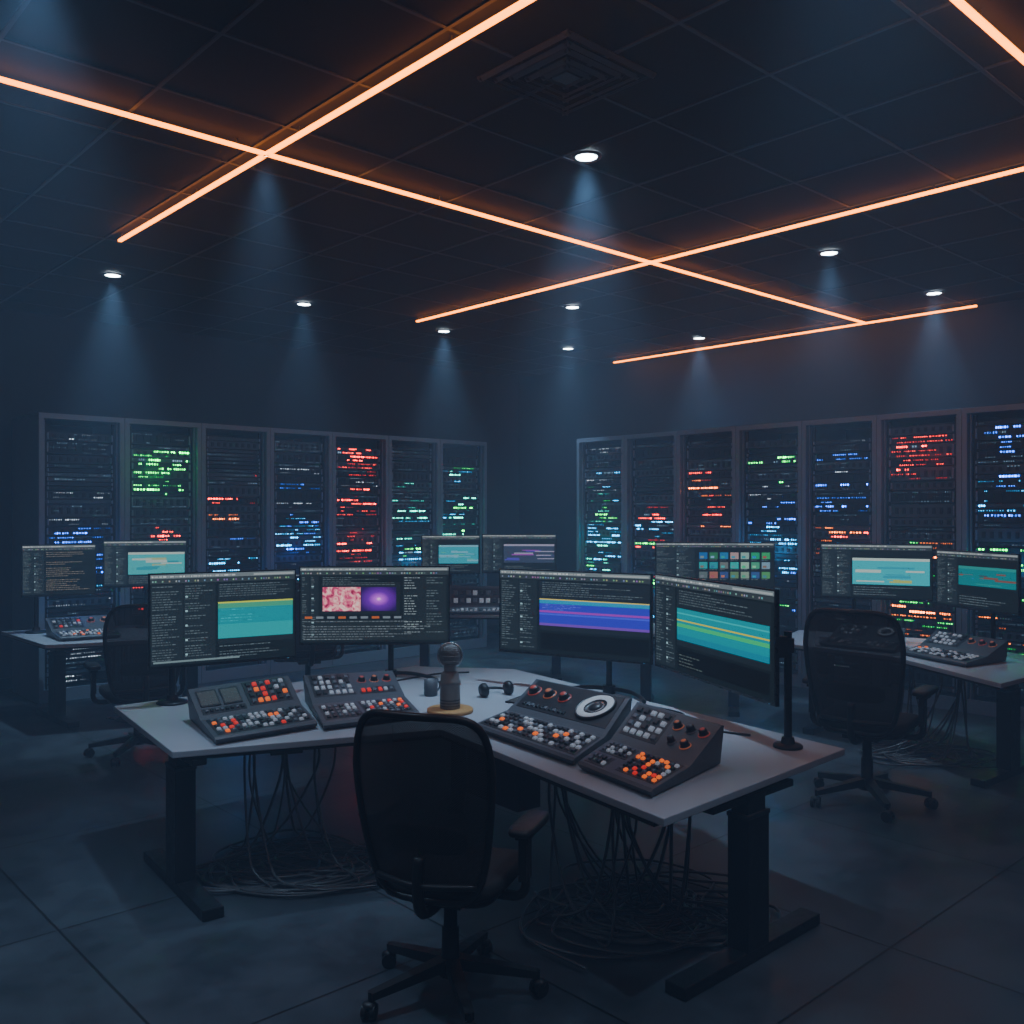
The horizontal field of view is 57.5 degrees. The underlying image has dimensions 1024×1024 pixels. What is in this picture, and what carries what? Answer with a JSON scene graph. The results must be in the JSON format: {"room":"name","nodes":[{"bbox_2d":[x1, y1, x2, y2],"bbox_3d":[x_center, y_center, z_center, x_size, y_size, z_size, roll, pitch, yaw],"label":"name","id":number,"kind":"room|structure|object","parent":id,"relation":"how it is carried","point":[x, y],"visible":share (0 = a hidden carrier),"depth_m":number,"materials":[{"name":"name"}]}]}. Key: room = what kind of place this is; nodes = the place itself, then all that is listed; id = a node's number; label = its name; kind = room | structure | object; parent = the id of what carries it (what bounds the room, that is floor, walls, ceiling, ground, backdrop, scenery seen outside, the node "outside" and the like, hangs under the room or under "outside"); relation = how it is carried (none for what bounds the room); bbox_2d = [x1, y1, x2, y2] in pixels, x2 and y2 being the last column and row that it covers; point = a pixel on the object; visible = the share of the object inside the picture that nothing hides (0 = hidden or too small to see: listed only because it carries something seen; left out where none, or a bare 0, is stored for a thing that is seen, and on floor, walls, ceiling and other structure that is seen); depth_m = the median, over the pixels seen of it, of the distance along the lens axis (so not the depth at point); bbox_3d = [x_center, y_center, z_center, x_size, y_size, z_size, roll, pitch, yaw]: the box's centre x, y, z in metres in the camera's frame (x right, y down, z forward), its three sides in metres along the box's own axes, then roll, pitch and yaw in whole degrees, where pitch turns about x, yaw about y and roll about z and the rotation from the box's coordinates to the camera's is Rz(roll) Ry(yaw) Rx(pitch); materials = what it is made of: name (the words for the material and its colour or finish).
{"room":"control room","nodes":[
{"label":"control room","id":0,"kind":"room"},
{"bbox_2d":[0,309,518,677],"bbox_3d":[-5.220,-0.135,10.129,14.550,4.030,0.104,0,0,-42],"label":"wall","id":1,"kind":"structure","parent":0,"point":[49,364],"depth_m":11.65,"materials":[{"name":"blue paint"}]},
{"bbox_2d":[0,624,498,689],"bbox_3d":[-5.180,1.820,10.085,14.350,0.120,0.020,0,0,-42],"label":"baseboard","id":2,"kind":"structure","parent":1,"relation":"attached to","point":[5,683],"depth_m":9.93,"materials":[{"name":"black metal"}]},
{"bbox_2d":[0,0,1023,376],"bbox_3d":[-0.079,-2.196,4.498,14.350,0.108,15.150,0,0,-42],"label":"ceiling","id":3,"kind":"structure","parent":0,"point":[755,116],"depth_m":5.88,"materials":[{"name":"black tile"}]},
{"bbox_2d":[102,272,123,277],"bbox_3d":[-3.604,-2.136,8.430,0.184,0.012,0.184,0,0,0],"label":"recessed light","id":4,"kind":"object","parent":3,"relation":"in","point":[106,274],"depth_m":8.41,"materials":[{"name":"white plastic"}]},
{"bbox_2d":[0,76,265,155],"bbox_3d":[-1.968,-2.111,5.001,1.398,0.063,0.032,0,0,-42],"label":"strip light","id":5,"kind":"object","parent":3,"relation":"attached to","point":[169,126],"depth_m":4.93,"materials":[{"name":"orange plastic"}]},
{"bbox_2d":[295,302,312,306],"bbox_3d":[-2.138,-2.136,9.601,0.184,0.012,0.184,0,0,0],"label":"recessed light","id":6,"kind":"object","parent":3,"relation":"in","point":[304,304],"depth_m":9.59,"materials":[{"name":"white plastic"}]},
{"bbox_2d":[118,0,535,241],"bbox_3d":[0.634,-2.117,3.206,0.037,0.056,10.880,0,0,-42],"label":"strip light","id":7,"kind":"object","parent":3,"relation":"attached to","point":[520,4],"visible":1,"depth_m":4.77,"materials":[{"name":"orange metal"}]},
{"bbox_2d":[436,329,450,332],"bbox_3d":[-0.804,-2.136,11.036,0.184,0.012,0.184,0,0,0],"label":"recessed light","id":8,"kind":"object","parent":3,"relation":"in","point":[440,330],"depth_m":11.02,"materials":[{"name":"white plastic"}]},
{"bbox_2d":[269,154,864,323],"bbox_3d":[1.228,-2.109,7.917,7.204,0.063,0.032,0,0,-42],"label":"strip light","id":9,"kind":"object","parent":3,"relation":"attached to","point":[274,156],"depth_m":6.87,"materials":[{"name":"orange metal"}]},
{"bbox_2d":[477,29,656,115],"bbox_3d":[0.265,-2.126,4.571,0.624,0.031,0.624,0,0,-42],"label":"ceiling vent","id":10,"kind":"object","parent":3,"relation":"in","point":[566,70],"depth_m":4.49,"materials":[{"name":"black metal"}]},
{"bbox_2d":[561,347,574,349],"bbox_3d":[0.733,-2.136,12.217,0.184,0.012,0.184,0,0,0],"label":"recessed light","id":11,"kind":"object","parent":3,"relation":"in","point":[564,348],"depth_m":12.19,"materials":[{"name":"white plastic"}]},
{"bbox_2d":[564,305,580,309],"bbox_3d":[0.631,-2.136,9.743,0.184,0.012,0.184,0,0,0],"label":"recessed light","id":12,"kind":"object","parent":3,"relation":"in","point":[571,307],"depth_m":9.73,"materials":[{"name":"white plastic"}]},
{"bbox_2d":[571,150,601,162],"bbox_3d":[0.448,-2.136,5.620,0.184,0.012,0.184,0,0,0],"label":"recessed light","id":13,"kind":"object","parent":3,"relation":"in","point":[584,156],"depth_m":5.61,"materials":[{"name":"white plastic"}]},
{"bbox_2d":[692,336,706,339],"bbox_3d":[2.301,-2.136,11.474,0.184,0.012,0.184,0,0,0],"label":"recessed light","id":14,"kind":"object","parent":3,"relation":"in","point":[697,337],"depth_m":11.47,"materials":[{"name":"white plastic"}]},
{"bbox_2d":[416,167,1023,321],"bbox_3d":[2.762,-2.117,6.111,0.031,0.056,11.300,0,0,-42],"label":"strip light","id":15,"kind":"object","parent":3,"relation":"attached to","point":[1020,169],"visible":1,"depth_m":7.06,"materials":[{"name":"orange plastic"}]},
{"bbox_2d":[613,302,976,362],"bbox_3d":[3.080,-2.117,11.309,0.028,0.056,4.890,0,0,-42],"label":"strip light","id":16,"kind":"object","parent":3,"relation":"attached to","point":[971,306],"visible":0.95,"depth_m":10.89,"materials":[{"name":"orange plastic"}]},
{"bbox_2d":[817,249,840,256],"bbox_3d":[2.617,-2.136,7.707,0.184,0.012,0.184,0,0,0],"label":"recessed light","id":17,"kind":"object","parent":3,"relation":"in","point":[831,252],"depth_m":7.70,"materials":[{"name":"white plastic"}]},
{"bbox_2d":[924,290,943,295],"bbox_3d":[4.123,-2.136,9.122,0.184,0.012,0.184,0,0,0],"label":"recessed light","id":18,"kind":"object","parent":3,"relation":"in","point":[930,293],"depth_m":9.12,"materials":[{"name":"white plastic"}]},
{"bbox_2d":[950,0,1023,64],"bbox_3d":[0.952,-2.119,3.036,11.500,0.056,0.031,0,0,-42],"label":"strip light","id":19,"kind":"object","parent":3,"relation":"attached to","point":[962,5],"visible":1,"depth_m":4.05,"materials":[{"name":"orange plastic"}]},
{"bbox_2d":[0,632,1023,1023],"bbox_3d":[-0.079,1.930,4.498,14.350,0.100,15.150,0,0,-42],"label":"floor","id":20,"kind":"structure","parent":0,"point":[921,911],"depth_m":4.47,"materials":[{"name":"tile"}]},
{"bbox_2d":[12,412,124,703],"bbox_3d":[-4.616,0.453,9.716,0.821,2.855,0.940,0,0,-42],"label":"rack","id":21,"kind":"object","parent":20,"relation":"on","point":[68,483],"visible":0.68,"depth_m":9.48,"materials":[{"name":"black metal"}]},
{"bbox_2d":[1,629,197,728],"bbox_3d":[-3.695,1.505,8.700,1.958,0.750,1.221,0,0,-24],"label":"desk","id":22,"kind":"object","parent":20,"relation":"on","point":[56,711],"visible":0.41,"depth_m":8.36,"materials":[{"name":"grey laminate"}]},
{"bbox_2d":[21,544,95,633],"bbox_3d":[-4.293,0.718,8.849,0.635,0.825,0.200,0,0,-28],"label":"monitor","id":23,"kind":"object","parent":22,"relation":"on","point":[55,569],"visible":0.99,"depth_m":8.76,"materials":[{"name":"grey plastic"}]},
{"bbox_2d":[45,615,106,640],"bbox_3d":[-3.882,1.050,8.461,0.571,0.160,0.582,0,0,-33],"label":"control console","id":24,"kind":"object","parent":22,"relation":"on","point":[77,627],"visible":0.78,"depth_m":8.46,"materials":[{"name":"grey plastic"}]},
{"bbox_2d":[103,540,186,603],"bbox_3d":[-3.592,0.703,9.171,0.765,0.855,0.200,0,0,-17],"label":"monitor","id":25,"kind":"object","parent":22,"relation":"on","point":[126,563],"visible":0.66,"depth_m":9.07,"materials":[{"name":"grey plastic"}]},
{"bbox_2d":[106,704,128,723],"bbox_3d":[-3.312,1.534,8.501,0.660,0.691,0.668,0,0,-41],"label":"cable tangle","id":26,"kind":"object","parent":20,"relation":"on","point":[118,718],"visible":0.11,"depth_m":8.39,"materials":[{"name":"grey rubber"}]},
{"bbox_2d":[83,603,184,766],"bbox_3d":[-2.908,1.280,7.263,0.752,1.199,0.759,0,0,-32],"label":"office chair","id":27,"kind":"object","parent":20,"relation":"on","point":[125,628],"visible":0.69,"depth_m":6.97,"materials":[{"name":"black fabric"}]},
{"bbox_2d":[125,418,200,686],"bbox_3d":[-4.006,0.453,10.272,0.821,2.855,0.940,0,0,-42],"label":"rack","id":28,"kind":"object","parent":20,"relation":"on","point":[163,468],"visible":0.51,"depth_m":10.03,"materials":[{"name":"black metal"}]},
{"bbox_2d":[201,423,269,682],"bbox_3d":[-3.397,0.453,10.828,0.821,2.855,0.940,0,0,-42],"label":"rack","id":29,"kind":"object","parent":20,"relation":"on","point":[235,468],"visible":0.56,"depth_m":10.58,"materials":[{"name":"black metal"}]},
{"bbox_2d":[196,747,377,896],"bbox_3d":[-1.120,1.535,4.885,1.132,0.693,0.955,0,0,32],"label":"cable tangle","id":30,"kind":"object","parent":20,"relation":"on","point":[325,884],"visible":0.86,"depth_m":4.89,"materials":[{"name":"grey rubber"}]},
{"bbox_2d":[270,428,331,674],"bbox_3d":[-2.788,0.453,11.384,0.821,2.855,0.940,0,0,-42],"label":"rack","id":31,"kind":"object","parent":20,"relation":"on","point":[300,467],"visible":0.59,"depth_m":11.13,"materials":[{"name":"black metal"}]},
{"bbox_2d":[274,582,343,674],"bbox_3d":[-2.005,1.269,9.165,0.767,1.223,0.774,0,0,-20],"label":"office chair","id":32,"kind":"object","parent":20,"relation":"on","point":[309,655],"visible":0.26,"depth_m":8.91,"materials":[{"name":"black plastic"}]},
{"bbox_2d":[332,432,388,666],"bbox_3d":[-2.179,0.453,11.941,0.821,2.855,0.940,0,0,-42],"label":"rack","id":33,"kind":"object","parent":20,"relation":"on","point":[360,466],"visible":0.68,"depth_m":11.72,"materials":[{"name":"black metal"}]},
{"bbox_2d":[389,436,439,658],"bbox_3d":[-1.569,0.453,12.497,0.821,2.855,0.940,0,0,-42],"label":"rack","id":34,"kind":"object","parent":20,"relation":"on","point":[414,464],"visible":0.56,"depth_m":12.25,"materials":[{"name":"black metal"}]},
{"bbox_2d":[353,709,549,1023],"bbox_3d":[-0.235,1.298,3.664,0.730,1.164,0.737,0,0,20],"label":"office chair","id":35,"kind":"object","parent":20,"relation":"on","point":[425,783],"visible":1,"depth_m":3.40,"materials":[{"name":"black fabric"}]},
{"bbox_2d":[440,439,486,649],"bbox_3d":[-0.960,0.453,13.053,0.821,2.855,0.940,0,0,-42],"label":"rack","id":36,"kind":"object","parent":20,"relation":"on","point":[463,464],"visible":0.47,"depth_m":12.89,"materials":[{"name":"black metal"}]},
{"bbox_2d":[114,666,844,1000],"bbox_3d":[-0.274,1.505,4.974,2.749,0.750,3.404,0,0,-41],"label":"desk","id":37,"kind":"object","parent":20,"relation":"on","point":[750,769],"visible":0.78,"depth_m":4.35,"materials":[{"name":"grey laminate"}]},
{"bbox_2d":[148,569,295,705],"bbox_3d":[-1.764,0.743,5.671,0.870,0.775,0.182,0,0,-31],"label":"monitor","id":38,"kind":"object","parent":37,"relation":"on","point":[213,617],"visible":1,"depth_m":5.57,"materials":[{"name":"grey plastic"}]},
{"bbox_2d":[187,675,317,743],"bbox_3d":[-1.380,1.045,5.010,0.602,0.170,0.827,0,0,-30],"label":"control console","id":39,"kind":"object","parent":37,"relation":"on","point":[236,711],"visible":1,"depth_m":4.97,"materials":[{"name":"grey plastic"}]},
{"bbox_2d":[303,671,419,728],"bbox_3d":[-0.856,1.050,5.282,0.539,0.161,0.827,0,0,-20],"label":"control console","id":40,"kind":"object","parent":37,"relation":"on","point":[338,700],"visible":0.92,"depth_m":5.34,"materials":[{"name":"grey plastic"}]},
{"bbox_2d":[299,566,449,678],"bbox_3d":[-0.925,0.748,6.302,1.011,0.765,0.246,0,0,-3],"label":"monitor","id":41,"kind":"object","parent":37,"relation":"on","point":[390,606],"visible":0.89,"depth_m":6.29,"materials":[{"name":"grey plastic"}]},
{"bbox_2d":[323,587,395,610],"bbox_3d":[-1.027,0.586,6.288,0.491,0.162,0.024,0,0,0],"label":"picture","id":42,"kind":"object","parent":41,"relation":"attached to","point":[334,598],"depth_m":6.29,"materials":[{"name":"glass"}]},
{"bbox_2d":[424,678,439,696],"bbox_3d":[-0.496,1.080,5.764,0.084,0.100,0.114,0,0,16],"label":"coffee mug","id":43,"kind":"object","parent":37,"relation":"on","point":[431,688],"visible":0.94,"depth_m":5.71,"materials":[{"name":"grey ceramic"}]},
{"bbox_2d":[427,642,472,715],"bbox_3d":[-0.350,0.932,5.280,0.262,0.396,0.262,0,0,0],"label":"figurine","id":44,"kind":"object","parent":37,"relation":"on","point":[449,654],"visible":0.98,"depth_m":5.24,"materials":[{"name":"grey metal"}]},
{"bbox_2d":[478,681,513,696],"bbox_3d":[-0.115,1.087,5.774,0.218,0.085,0.160,0,0,-29],"label":"headset","id":45,"kind":"object","parent":37,"relation":"on","point":[508,687],"visible":1,"depth_m":5.75,"materials":[{"name":"black plastic"}]},
{"bbox_2d":[505,696,519,703],"bbox_3d":[0.120,1.123,5.550,0.260,0.011,0.190,0,0,29],"label":"tablet","id":46,"kind":"object","parent":37,"relation":"on","point":[513,700],"visible":0.27,"depth_m":5.54,"materials":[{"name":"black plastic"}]},
{"bbox_2d":[478,679,631,764],"bbox_3d":[0.210,1.032,4.701,0.659,0.196,0.959,0,0,-40],"label":"control console","id":47,"kind":"object","parent":37,"relation":"on","point":[566,723],"visible":0.98,"depth_m":4.68,"materials":[{"name":"grey plastic"}]},
{"bbox_2d":[397,671,750,735],"bbox_3d":[0.301,1.123,5.719,2.612,0.012,0.764,0,0,33],"label":"cable","id":48,"kind":"object","parent":37,"relation":"on","point":[729,732],"visible":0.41,"depth_m":5.31,"materials":[{"name":"black plastic"}]},
{"bbox_2d":[499,568,652,703],"bbox_3d":[0.382,0.750,5.858,1.080,0.760,0.246,0,0,31],"label":"monitor","id":49,"kind":"object","parent":37,"relation":"on","point":[603,616],"visible":0.91,"depth_m":5.83,"materials":[{"name":"grey plastic"}]},
{"bbox_2d":[578,702,723,796],"bbox_3d":[0.593,1.040,4.180,0.564,0.180,0.876,0,0,38],"label":"control console","id":50,"kind":"object","parent":37,"relation":"on","point":[654,750],"visible":1,"depth_m":4.11,"materials":[{"name":"grey plastic"}]},
{"bbox_2d":[655,573,802,750],"bbox_3d":[1.132,0.748,4.999,0.192,0.765,1.241,0,0,-18],"label":"monitor","id":51,"kind":"object","parent":37,"relation":"on","point":[723,635],"visible":1,"depth_m":4.80,"materials":[{"name":"grey plastic"}]},
{"bbox_2d":[420,614,561,679],"bbox_3d":[-0.244,1.505,10.650,2.052,0.750,0.802,0,0,3],"label":"desk","id":52,"kind":"object","parent":20,"relation":"on","point":[555,669],"visible":0.12,"depth_m":10.52,"materials":[{"name":"grey laminate"}]},
{"bbox_2d":[421,535,479,585],"bbox_3d":[-0.697,0.695,10.615,0.662,0.870,0.200,0,0,-4],"label":"monitor","id":53,"kind":"object","parent":52,"relation":"on","point":[461,553],"visible":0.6,"depth_m":10.53,"materials":[{"name":"grey plastic"}]},
{"bbox_2d":[450,586,498,614],"bbox_3d":[-0.375,0.980,10.365,0.749,0.299,0.230,0,0,0],"label":"control console","id":54,"kind":"object","parent":52,"relation":"on","point":[463,599],"visible":0.87,"depth_m":10.40,"materials":[{"name":"grey plastic"}]},
{"bbox_2d":[482,534,555,572],"bbox_3d":[0.085,0.690,10.615,0.842,0.880,0.200,0,0,3],"label":"monitor","id":55,"kind":"object","parent":52,"relation":"on","point":[511,551],"visible":0.73,"depth_m":10.53,"materials":[{"name":"grey plastic"}]},
{"bbox_2d":[577,435,623,572],"bbox_3d":[1.474,0.453,12.422,0.940,2.855,0.825,0,0,-42],"label":"rack","id":56,"kind":"object","parent":20,"relation":"on","point":[600,460],"visible":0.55,"depth_m":12.24,"materials":[{"name":"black metal"}]},
{"bbox_2d":[519,783,781,969],"bbox_3d":[0.643,1.536,4.402,1.217,0.695,1.231,0,0,0],"label":"cable tangle","id":57,"kind":"object","parent":20,"relation":"on","point":[611,906],"visible":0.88,"depth_m":4.25,"materials":[{"name":"grey rubber"}]},
{"bbox_2d":[624,431,676,664],"bbox_3d":[2.033,0.453,11.810,0.940,2.855,0.825,0,0,-42],"label":"rack","id":58,"kind":"object","parent":20,"relation":"on","point":[650,459],"visible":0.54,"depth_m":11.66,"materials":[{"name":"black metal"}]},
{"bbox_2d":[640,623,739,716],"bbox_3d":[1.678,1.505,9.007,1.249,0.750,0.872,0,0,16],"label":"desk","id":59,"kind":"object","parent":20,"relation":"on","point":[645,670],"visible":0.32,"depth_m":8.96,"materials":[{"name":"grey laminate"}]},
{"bbox_2d":[655,542,774,588],"bbox_3d":[1.883,0.705,8.740,1.095,0.850,0.200,0,0,5],"label":"monitor","id":60,"kind":"object","parent":59,"relation":"on","point":[743,563],"visible":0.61,"depth_m":8.64,"materials":[{"name":"grey plastic"}]},
{"bbox_2d":[677,426,735,541],"bbox_3d":[2.592,0.453,11.198,0.940,2.855,0.825,0,0,-42],"label":"rack","id":61,"kind":"object","parent":20,"relation":"on","point":[706,461],"visible":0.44,"depth_m":11.01,"materials":[{"name":"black metal"}]},
{"bbox_2d":[736,421,801,687],"bbox_3d":[3.151,0.453,10.586,0.940,2.855,0.825,0,0,-42],"label":"rack","id":62,"kind":"object","parent":20,"relation":"on","point":[768,461],"visible":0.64,"depth_m":10.31,"materials":[{"name":"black metal"}]},
{"bbox_2d":[802,415,876,688],"bbox_3d":[3.710,0.453,9.974,0.940,2.855,0.825,0,0,-42],"label":"rack","id":63,"kind":"object","parent":20,"relation":"on","point":[839,464],"visible":0.44,"depth_m":9.83,"materials":[{"name":"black metal"}]},
{"bbox_2d":[802,608,938,822],"bbox_3d":[2.310,1.240,6.063,0.804,1.281,0.810,0,0,38],"label":"office chair","id":64,"kind":"object","parent":20,"relation":"on","point":[855,660],"visible":1,"depth_m":5.80,"materials":[{"name":"black fabric"}]},
{"bbox_2d":[792,630,1023,787],"bbox_3d":[3.263,1.505,7.684,1.414,0.750,2.722,0,0,-26],"label":"desk","id":65,"kind":"object","parent":20,"relation":"on","point":[1005,677],"visible":0.49,"depth_m":6.64,"materials":[{"name":"grey laminate"}]},
{"bbox_2d":[820,543,932,609],"bbox_3d":[3.170,0.703,8.132,0.908,0.855,0.200,0,0,25],"label":"monitor","id":66,"kind":"object","parent":65,"relation":"on","point":[903,572],"visible":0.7,"depth_m":8.05,"materials":[{"name":"grey plastic"}]},
{"bbox_2d":[906,630,1008,666],"bbox_3d":[3.390,1.050,7.215,0.546,0.160,0.782,0,0,-22],"label":"control console","id":67,"kind":"object","parent":65,"relation":"on","point":[963,650],"visible":1,"depth_m":7.12,"materials":[{"name":"grey plastic"}]},
{"bbox_2d":[936,550,1020,638],"bbox_3d":[3.767,0.723,7.445,0.200,0.815,0.874,0,0,-16],"label":"monitor","id":68,"kind":"object","parent":65,"relation":"on","point":[990,582],"visible":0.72,"depth_m":7.37,"materials":[{"name":"grey plastic"}]},
{"bbox_2d":[877,408,961,711],"bbox_3d":[4.269,0.453,9.361,0.940,2.855,0.825,0,0,-42],"label":"rack","id":69,"kind":"object","parent":20,"relation":"on","point":[919,467],"visible":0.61,"depth_m":9.11,"materials":[{"name":"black metal"}]},
{"bbox_2d":[860,667,995,767],"bbox_3d":[3.229,1.535,7.235,1.098,0.692,0.855,0,0,0],"label":"cable tangle","id":70,"kind":"object","parent":20,"relation":"on","point":[937,757],"visible":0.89,"depth_m":7.13,"materials":[{"name":"grey rubber"}]},
{"bbox_2d":[962,403,1023,721],"bbox_3d":[4.828,0.453,8.749,0.940,2.855,0.825,0,0,-42],"label":"rack","id":71,"kind":"object","parent":20,"relation":"on","point":[992,444],"visible":0.59,"depth_m":8.65,"materials":[{"name":"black metal"}]},
{"bbox_2d":[519,299,1023,570],"bbox_3d":[5.257,-0.135,9.370,0.101,4.030,15.150,0,0,-42],"label":"wall","id":72,"kind":"structure","parent":0,"point":[969,357],"depth_m":11.62,"materials":[{"name":"blue paint"}]}
]}

